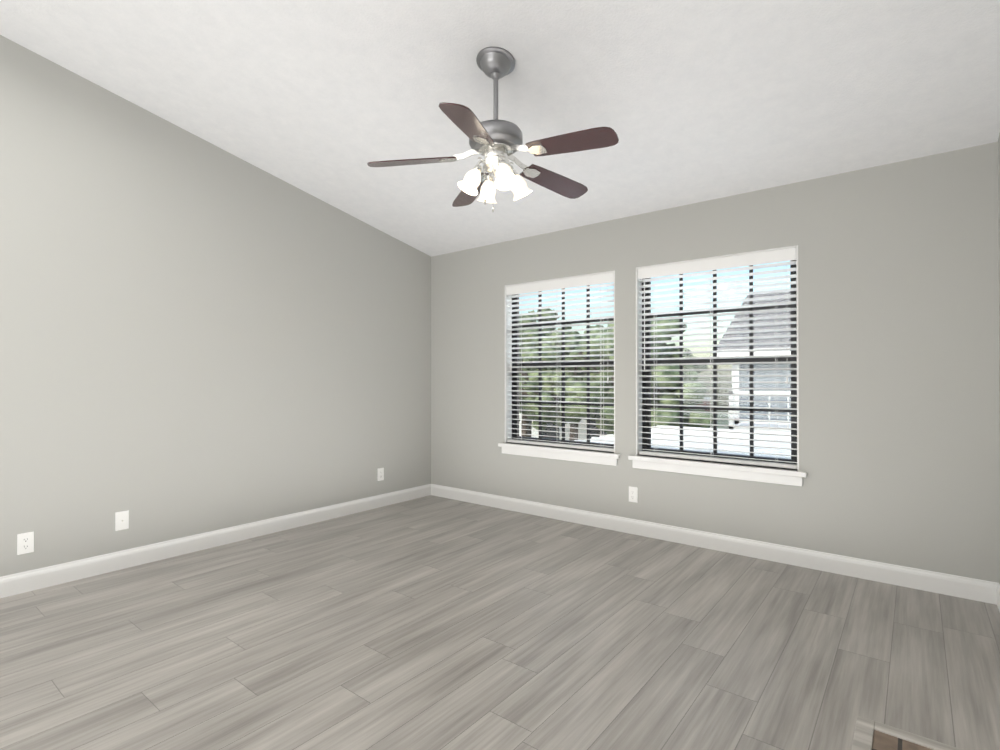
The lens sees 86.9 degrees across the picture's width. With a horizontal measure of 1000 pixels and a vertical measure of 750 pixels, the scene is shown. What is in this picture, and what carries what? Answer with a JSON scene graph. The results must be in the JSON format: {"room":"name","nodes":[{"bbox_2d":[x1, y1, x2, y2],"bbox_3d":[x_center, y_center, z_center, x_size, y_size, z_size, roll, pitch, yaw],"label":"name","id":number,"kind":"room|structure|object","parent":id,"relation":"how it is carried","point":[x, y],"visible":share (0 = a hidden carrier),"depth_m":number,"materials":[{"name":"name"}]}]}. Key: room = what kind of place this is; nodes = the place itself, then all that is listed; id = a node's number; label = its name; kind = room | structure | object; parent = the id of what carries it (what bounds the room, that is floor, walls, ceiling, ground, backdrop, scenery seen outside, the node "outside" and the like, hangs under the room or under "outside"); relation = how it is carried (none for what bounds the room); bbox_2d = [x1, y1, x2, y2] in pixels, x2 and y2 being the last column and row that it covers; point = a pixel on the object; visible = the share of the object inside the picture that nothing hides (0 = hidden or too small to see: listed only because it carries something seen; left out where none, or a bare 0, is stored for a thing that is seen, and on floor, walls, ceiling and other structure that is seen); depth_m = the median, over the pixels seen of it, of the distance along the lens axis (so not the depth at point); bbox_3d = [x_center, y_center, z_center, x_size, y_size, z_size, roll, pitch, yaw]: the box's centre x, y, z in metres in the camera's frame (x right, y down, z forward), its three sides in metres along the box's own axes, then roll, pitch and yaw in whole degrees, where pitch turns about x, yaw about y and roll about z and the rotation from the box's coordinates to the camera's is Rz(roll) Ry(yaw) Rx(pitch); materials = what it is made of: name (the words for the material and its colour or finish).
{"room":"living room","nodes":[
{"label":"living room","id":0,"kind":"room"},
{"bbox_2d":[0,35,430,576],"bbox_3d":[-2.845,-0.675,2.850,0.180,3.763,7.040,0,-1,38],"label":"wall","id":1,"kind":"structure","parent":0,"point":[198,335],"depth_m":3.54,"materials":[{"name":"grey paint"}]},
{"bbox_2d":[17,531,33,554],"bbox_3d":[-2.644,0.937,2.941,0.007,0.115,0.070,0,-1,38],"label":"electrical outlet","id":2,"kind":"object","parent":1,"relation":"attached to","point":[25,543],"visible":1,"depth_m":2.94,"materials":[{"name":"white plastic"}]},
{"bbox_2d":[115,510,128,530],"bbox_3d":[-2.359,0.910,3.297,0.014,0.115,0.070,0,-1,38],"label":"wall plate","id":3,"kind":"object","parent":1,"relation":"attached to","point":[121,520],"visible":1,"depth_m":3.29,"materials":[{"name":"white plastic"}]},
{"bbox_2d":[0,484,430,597],"bbox_3d":[-2.768,1.150,2.776,0.016,0.112,6.680,0,-1,38],"label":"baseboard","id":4,"kind":"structure","parent":1,"relation":"attached to","point":[28,581],"depth_m":3.56,"materials":[{"name":"white wood"}]},
{"bbox_2d":[377,468,383,480],"bbox_3d":[-1.106,0.921,4.893,0.007,0.115,0.070,0,-1,38],"label":"electrical outlet","id":5,"kind":"object","parent":1,"relation":"attached to","point":[380,474],"visible":1,"depth_m":4.89,"materials":[{"name":"white plastic"}]},
{"bbox_2d":[0,495,999,749],"bbox_3d":[-1.105,1.247,1.465,4.610,0.100,7.040,0,-1,38],"label":"floor","id":6,"kind":"structure","parent":0,"point":[432,623],"depth_m":2.32,"materials":[{"name":"grey wood"}]},
{"bbox_2d":[852,716,961,749],"bbox_3d":[0.954,1.187,1.059,0.508,0.014,1.590,0,-1,38],"label":"hearth","id":7,"kind":"object","parent":6,"relation":"on","point":[869,734],"visible":1,"depth_m":1.72,"materials":[{"name":"tile"}]},
{"bbox_2d":[0,0,999,256],"bbox_3d":[-1.105,-1.953,1.488,4.610,1.488,7.040,0,-1,38],"label":"ceiling","id":8,"kind":"structure","parent":0,"point":[684,100],"depth_m":2.80,"materials":[{"name":"paint"}]},
{"bbox_2d":[367,47,618,211],"bbox_3d":[0.017,-1.192,2.627,1.188,0.791,1.216,0,-1,38],"label":"ceiling fan","id":9,"kind":"object","parent":8,"relation":"hanging from","point":[495,142],"visible":1,"depth_m":2.58,"materials":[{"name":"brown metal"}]},
{"bbox_2d":[431,142,999,582],"bbox_3d":[1.018,-0.029,4.169,4.250,2.490,0.180,0,-1,38],"label":"wall","id":10,"kind":"structure","parent":0,"point":[899,448],"depth_m":3.23,"materials":[{"name":"grey paint"}]},
{"bbox_2d":[498,270,620,465],"bbox_3d":[0.508,-0.054,4.531,1.190,1.535,0.193,0,-1,38],"label":"window","id":11,"kind":"structure","parent":10,"relation":"in","point":[517,430],"depth_m":4.61,"materials":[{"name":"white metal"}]},
{"bbox_2d":[506,272,613,451],"bbox_3d":[0.497,-0.098,4.517,1.070,1.418,0.075,0,-1,38],"label":"window blind","id":12,"kind":"object","parent":11,"relation":"attached to","point":[570,283],"visible":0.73,"depth_m":4.47,"materials":[{"name":"white plastic"}]},
{"bbox_2d":[629,486,637,502],"bbox_3d":[1.019,0.915,4.042,0.070,0.115,0.007,0,-1,38],"label":"electrical outlet","id":13,"kind":"object","parent":10,"relation":"attached to","point":[633,494],"visible":1,"depth_m":4.04,"materials":[{"name":"white plastic"}]},
{"bbox_2d":[431,484,998,604],"bbox_3d":[0.958,1.160,4.083,4.250,0.112,0.016,0,-1,38],"label":"baseboard","id":14,"kind":"structure","parent":10,"relation":"attached to","point":[951,585],"depth_m":3.49,"materials":[{"name":"white wood"}]},
{"bbox_2d":[628,245,806,486],"bbox_3d":[1.505,-0.059,3.745,1.190,1.535,0.193,0,-1,38],"label":"window","id":15,"kind":"structure","parent":10,"relation":"in","point":[715,409],"depth_m":3.75,"materials":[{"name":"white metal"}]},
{"bbox_2d":[637,248,796,468],"bbox_3d":[1.494,-0.104,3.731,1.070,1.418,0.075,0,-1,38],"label":"window blind","id":16,"kind":"object","parent":15,"relation":"attached to","point":[766,257],"visible":0.96,"depth_m":3.69,"materials":[{"name":"white plastic"}]},
{"bbox_2d":[998,133,999,431],"bbox_3d":[0.635,-0.695,0.108,0.180,3.763,7.040,0,-1,38],"label":"wall","id":17,"kind":"structure","parent":0,"point":[999,258],"depth_m":2.76,"materials":[{"name":"grey paint"}]},
{"bbox_2d":[997,583,999,611],"bbox_3d":[2.136,1.146,2.159,0.016,0.112,1.580,0,-1,38],"label":"baseboard","id":18,"kind":"structure","parent":17,"relation":"attached to","point":[998,596],"depth_m":2.72,"materials":[{"name":"white wood"}]},
{"label":"outside","id":19,"kind":"structure","parent":0,"visible":0},
{"bbox_2d":[710,412,728,428],"bbox_3d":[22.905,4.493,28.886,80.000,0.200,65.690,0,-1,38],"label":"ground","id":20,"kind":"structure","parent":19,"point":[723,416],"depth_m":51.71,"materials":[{"name":"grey concrete"}]},
{"bbox_2d":[519,308,571,436],"bbox_3d":[0.863,1.163,16.231,4.674,6.293,3.566,0,-1,38],"label":"tree","id":21,"kind":"object","parent":20,"relation":"on","point":[529,350],"depth_m":15.52,"materials":[{"name":"green plant"}]},
{"bbox_2d":[519,325,611,440],"bbox_3d":[1.980,1.494,13.920,4.311,5.600,3.549,0,-1,38],"label":"tree","id":22,"kind":"object","parent":20,"relation":"on","point":[574,430],"depth_m":13.25,"materials":[{"name":"green plant"}]},
{"bbox_2d":[519,380,706,439],"bbox_3d":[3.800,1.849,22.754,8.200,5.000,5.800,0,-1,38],"label":"fence","id":23,"kind":"object","parent":20,"relation":"on","point":[566,430],"depth_m":20.66,"materials":[{"name":"grey wood"}]},
{"bbox_2d":[560,319,712,433],"bbox_3d":[2.989,1.506,11.320,3.343,5.536,2.896,0,-1,38],"label":"tree","id":24,"kind":"object","parent":20,"relation":"on","point":[670,402],"depth_m":10.69,"materials":[{"name":"green plant"}]},
{"bbox_2d":[574,425,790,458],"bbox_3d":[2.963,2.567,7.144,3.200,3.340,3.950,0,-1,38],"label":"pergola","id":25,"kind":"object","parent":20,"relation":"on","point":[730,435],"depth_m":7.27,"materials":[{"name":"white"}]},
{"bbox_2d":[697,397,709,411],"bbox_3d":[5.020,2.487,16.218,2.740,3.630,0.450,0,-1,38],"label":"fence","id":26,"kind":"object","parent":20,"relation":"on","point":[707,403],"depth_m":15.32,"materials":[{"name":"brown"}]},
{"bbox_2d":[717,291,790,432],"bbox_3d":[12.886,0.693,14.903,11.240,7.200,9.100,0,-1,38],"label":"building","id":27,"kind":"structure","parent":20,"relation":"on","point":[772,405],"depth_m":15.35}
]}

